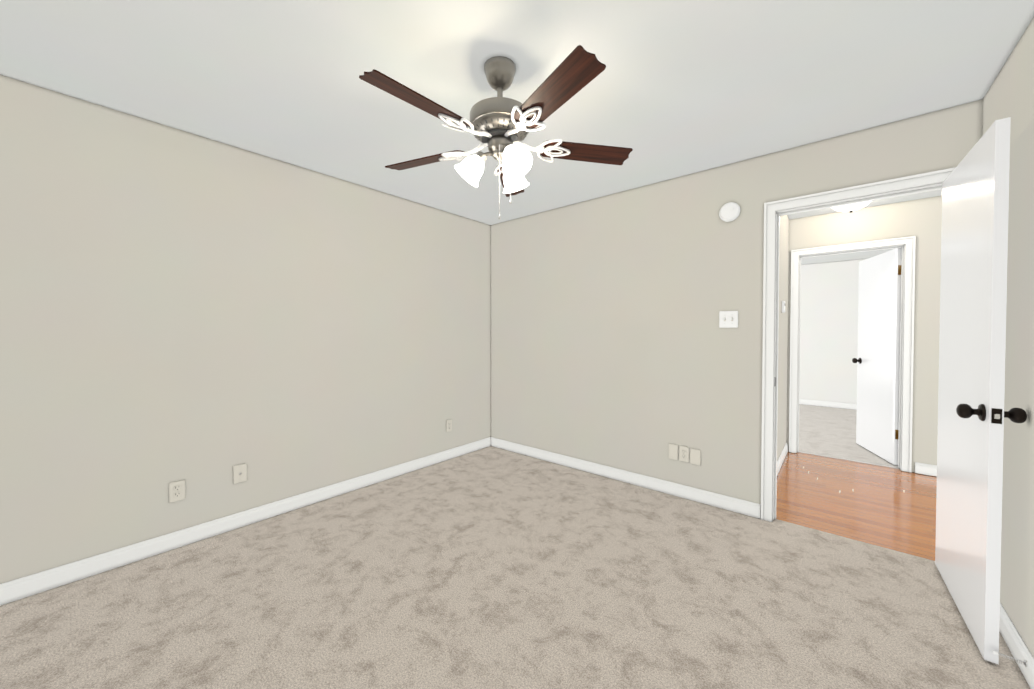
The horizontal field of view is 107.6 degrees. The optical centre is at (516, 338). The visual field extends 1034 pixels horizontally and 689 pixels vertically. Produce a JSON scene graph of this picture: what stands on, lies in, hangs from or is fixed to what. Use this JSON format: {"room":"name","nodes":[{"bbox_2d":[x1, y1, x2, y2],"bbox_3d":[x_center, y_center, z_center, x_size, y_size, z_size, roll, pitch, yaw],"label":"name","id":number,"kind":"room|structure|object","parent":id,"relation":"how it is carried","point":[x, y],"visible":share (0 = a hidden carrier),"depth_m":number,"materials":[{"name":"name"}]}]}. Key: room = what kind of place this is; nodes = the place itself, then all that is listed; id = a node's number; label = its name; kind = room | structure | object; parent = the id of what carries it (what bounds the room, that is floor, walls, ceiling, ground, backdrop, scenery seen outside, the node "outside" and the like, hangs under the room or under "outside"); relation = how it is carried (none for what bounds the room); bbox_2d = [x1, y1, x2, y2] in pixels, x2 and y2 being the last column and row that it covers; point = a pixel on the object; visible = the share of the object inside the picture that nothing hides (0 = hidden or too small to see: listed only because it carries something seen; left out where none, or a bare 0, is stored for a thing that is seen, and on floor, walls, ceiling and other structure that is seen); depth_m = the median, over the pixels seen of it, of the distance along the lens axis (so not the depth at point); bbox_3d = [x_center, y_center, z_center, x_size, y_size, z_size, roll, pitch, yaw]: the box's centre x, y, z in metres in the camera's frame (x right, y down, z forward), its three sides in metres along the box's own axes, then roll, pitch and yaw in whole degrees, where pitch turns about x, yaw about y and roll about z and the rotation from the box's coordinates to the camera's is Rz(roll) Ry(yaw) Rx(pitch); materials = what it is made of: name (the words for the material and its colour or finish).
{"room":"empty bedroom","nodes":[
{"label":"empty bedroom","id":0,"kind":"room"},
{"bbox_2d":[0,75,490,583],"bbox_3d":[-1.504,-0.011,2.863,0.120,2.440,3.840,1,1,40],"label":"wall","id":1,"kind":"structure","parent":0,"point":[201,316],"depth_m":2.27,"materials":[{"name":"paint"}]},
{"bbox_2d":[169,480,184,502],"bbox_3d":[-1.986,0.891,2.212,0.009,0.116,0.072,1,1,40],"label":"electrical outlet","id":2,"kind":"object","parent":1,"relation":"attached to","point":[176,490],"visible":1,"depth_m":2.21,"materials":[{"name":"beige plastic"}]},
{"bbox_2d":[233,463,246,483],"bbox_3d":[-1.786,0.870,2.442,0.016,0.116,0.072,1,1,40],"label":"outlet","id":3,"kind":"object","parent":1,"relation":"attached to","point":[239,473],"visible":1,"depth_m":2.44,"materials":[{"name":"beige plastic"}]},
{"bbox_2d":[0,437,491,605],"bbox_3d":[-1.453,1.163,2.840,0.014,0.095,3.600,1,1,40],"label":"baseboard","id":4,"kind":"structure","parent":1,"relation":"attached to","point":[30,585],"depth_m":2.28,"materials":[{"name":"white wood"}]},
{"bbox_2d":[446,419,451,431],"bbox_3d":[-0.673,0.861,3.756,0.009,0.116,0.072,1,1,40],"label":"electrical outlet","id":5,"kind":"object","parent":1,"relation":"attached to","point":[448,425],"visible":1,"depth_m":3.75,"materials":[{"name":"beige plastic"}]},
{"bbox_2d":[0,446,1029,688],"bbox_3d":[-0.153,1.255,1.692,3.724,0.050,3.775,1,1,40],"label":"floor","id":6,"kind":"structure","parent":0,"point":[490,568],"depth_m":1.75,"materials":[{"name":"beige carpet"}]},
{"bbox_2d":[0,0,1033,264],"bbox_3d":[2.375,-1.283,2.988,5.840,0.100,9.090,1,1,40],"label":"ceiling","id":7,"kind":"structure","parent":0,"point":[676,88],"depth_m":1.72,"materials":[{"name":"paint"}]},
{"bbox_2d":[359,45,632,219],"bbox_3d":[-0.107,-0.865,1.663,1.210,0.690,1.169,1,1,40],"label":"ceiling fan","id":8,"kind":"object","parent":7,"relation":"hanging from","point":[499,126],"visible":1,"depth_m":1.60,"materials":[{"name":"brown wood"}]},
{"bbox_2d":[831,201,870,212],"bbox_3d":[2.940,-1.175,3.330,0.304,0.127,0.304,1,1,40],"label":"dome ceiling light","id":9,"kind":"object","parent":7,"relation":"attached to","point":[850,208],"visible":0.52,"depth_m":3.29,"materials":[{"name":"white glass"}]},
{"bbox_2d":[490,99,982,517],"bbox_3d":[1.073,-0.015,3.112,3.484,2.440,0.120,1,1,40],"label":"wall","id":10,"kind":"structure","parent":0,"point":[613,345],"depth_m":2.98,"materials":[{"name":"paint"}]},
{"bbox_2d":[492,437,760,518],"bbox_3d":[0.686,1.153,3.374,2.520,0.095,0.014,1,1,40],"label":"baseboard","id":11,"kind":"structure","parent":10,"relation":"attached to","point":[752,509],"depth_m":3.08,"materials":[{"name":"white wood"}]},
{"bbox_2d":[669,443,677,459],"bbox_3d":[1.210,0.874,2.928,0.070,0.116,0.008,1,1,40],"label":"electrical outlet","id":12,"kind":"object","parent":10,"relation":"attached to","point":[673,451],"visible":1,"depth_m":2.92,"materials":[{"name":"beige plastic"}]},
{"bbox_2d":[679,445,688,461],"bbox_3d":[1.269,0.874,2.876,0.070,0.116,0.009,1,1,40],"label":"duplex electrical outlet","id":13,"kind":"object","parent":10,"relation":"attached to","point":[684,453],"visible":1,"depth_m":2.87,"materials":[{"name":"beige plastic"}]},
{"bbox_2d":[690,448,700,464],"bbox_3d":[1.331,0.880,2.824,0.074,0.116,0.008,1,1,40],"label":"electrical outlet","id":14,"kind":"object","parent":10,"relation":"attached to","point":[695,456],"visible":1,"depth_m":2.82,"materials":[{"name":"beige plastic"}]},
{"bbox_2d":[719,311,737,327],"bbox_3d":[1.487,-0.138,2.663,0.118,0.118,0.024,1,1,40],"label":"double light switch","id":15,"kind":"object","parent":10,"relation":"attached to","point":[728,319],"visible":1,"depth_m":2.67,"materials":[{"name":"white plastic"}]},
{"bbox_2d":[719,202,739,221],"bbox_3d":[1.482,-0.890,2.644,0.132,0.132,0.040,1,1,40],"label":"smoke detector","id":16,"kind":"object","parent":10,"relation":"attached to","point":[729,211],"visible":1,"depth_m":2.63,"materials":[{"name":"white plastic"}]},
{"bbox_2d":[761,167,955,521],"bbox_3d":[2.034,0.161,2.298,0.897,2.116,0.164,1,1,40],"label":"door frame","id":17,"kind":"structure","parent":10,"relation":"attached to","point":[774,211],"depth_m":2.50,"materials":[{"name":"white wood"}]},
{"bbox_2d":[935,117,1026,664],"bbox_3d":[2.041,0.200,1.706,0.173,2.038,0.779,1,1,40],"label":"door","id":18,"kind":"structure","parent":10,"relation":"in","point":[972,413],"depth_m":1.55,"materials":[{"name":"white wood"}]},
{"bbox_2d":[777,215,788,460],"bbox_3d":[2.237,-0.019,3.357,0.120,2.440,1.760,1,1,40],"label":"wall","id":19,"kind":"structure","parent":0,"point":[783,333],"depth_m":3.65,"materials":[{"name":"paint"}]},
{"bbox_2d":[777,442,787,475],"bbox_3d":[2.294,1.154,3.341,0.014,0.095,1.740,1,1,40],"label":"baseboard","id":20,"kind":"structure","parent":19,"relation":"attached to","point":[780,461],"depth_m":3.62,"materials":[{"name":"white wood"}]},
{"bbox_2d":[781,301,785,312],"bbox_3d":[2.482,-0.297,3.524,0.030,0.115,0.075,1,1,40],"label":"thermostat","id":21,"kind":"object","parent":19,"relation":"attached to","point":[783,307],"visible":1,"depth_m":3.50,"materials":[{"name":"beige plastic"}]},
{"bbox_2d":[799,259,865,403],"bbox_3d":[5.509,-0.068,6.231,5.240,2.440,0.120,1,1,40],"label":"wall","id":22,"kind":"structure","parent":0,"point":[829,329],"depth_m":6.37,"materials":[{"name":"paint"}]},
{"bbox_2d":[799,399,856,409],"bbox_3d":[5.466,1.105,6.200,5.000,0.095,0.014,1,1,40],"label":"baseboard","id":23,"kind":"structure","parent":22,"relation":"attached to","point":[828,404],"depth_m":6.37,"materials":[{"name":"white wood"}]},
{"bbox_2d":[799,404,897,466],"bbox_3d":[4.437,1.198,4.992,5.240,0.050,3.430,1,1,40],"label":"floor","id":24,"kind":"structure","parent":0,"point":[828,431],"depth_m":4.67,"materials":[{"name":"beige carpet"}]},
{"bbox_2d":[776,452,936,560],"bbox_3d":[3.222,1.242,2.537,2.710,0.046,1.885,1,1,40],"label":"floor","id":25,"kind":"structure","parent":0,"point":[878,506],"depth_m":2.83,"materials":[{"name":"brown wood"}]},
{"bbox_2d":[797,451,904,492],"bbox_3d":[2.911,1.201,3.348,0.765,0.008,1.062,1,1,40],"label":"threshold","id":26,"kind":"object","parent":25,"relation":"on","point":[851,461],"depth_m":3.68,"materials":[{"name":"beige wood"}]},
{"bbox_2d":[786,196,941,472],"bbox_3d":[3.832,-0.017,3.233,2.710,2.440,0.120,1,1,40],"label":"wall","id":27,"kind":"structure","parent":0,"point":[920,220],"depth_m":3.37,"materials":[{"name":"paint"}]},
{"bbox_2d":[789,236,915,472],"bbox_3d":[3.252,0.137,3.730,0.897,2.116,0.164,1,1,40],"label":"door frame","id":28,"kind":"structure","parent":27,"relation":"attached to","point":[907,245],"depth_m":3.48,"materials":[{"name":"white wood"}]},
{"bbox_2d":[852,248,901,464],"bbox_3d":[3.694,0.163,3.909,0.334,2.038,0.737,1,1,40],"label":"door","id":29,"kind":"structure","parent":27,"relation":"in","point":[877,360],"depth_m":3.81,"materials":[{"name":"white wood"}]},
{"bbox_2d":[915,462,936,476],"bbox_3d":[4.133,1.161,2.910,1.485,0.095,0.014,1,1,40],"label":"baseboard","id":30,"kind":"structure","parent":27,"relation":"attached to","point":[926,469],"depth_m":3.34,"materials":[{"name":"white wood"}]},
{"bbox_2d":[982,17,1033,657],"bbox_3d":[1.241,0.029,0.528,0.120,2.440,3.840,1,1,40],"label":"wall","id":31,"kind":"structure","parent":0,"point":[1010,92],"depth_m":1.49,"materials":[{"name":"paint"}]},
{"bbox_2d":[999,603,1033,688],"bbox_3d":[1.185,1.201,0.596,0.029,0.095,3.600,1,1,40],"label":"baseboard","id":32,"kind":"structure","parent":31,"relation":"attached to","point":[1016,645],"depth_m":1.45,"materials":[{"name":"white wood"}]},
{"bbox_2d":[992,650,1026,666],"bbox_3d":[1.813,1.175,1.394,0.080,0.022,0.022,1,1,40],"label":"spring door stop","id":33,"kind":"object","parent":32,"relation":"attached to","point":[998,654],"visible":1,"depth_m":1.39,"materials":[{"name":"silver metal"}]}
]}

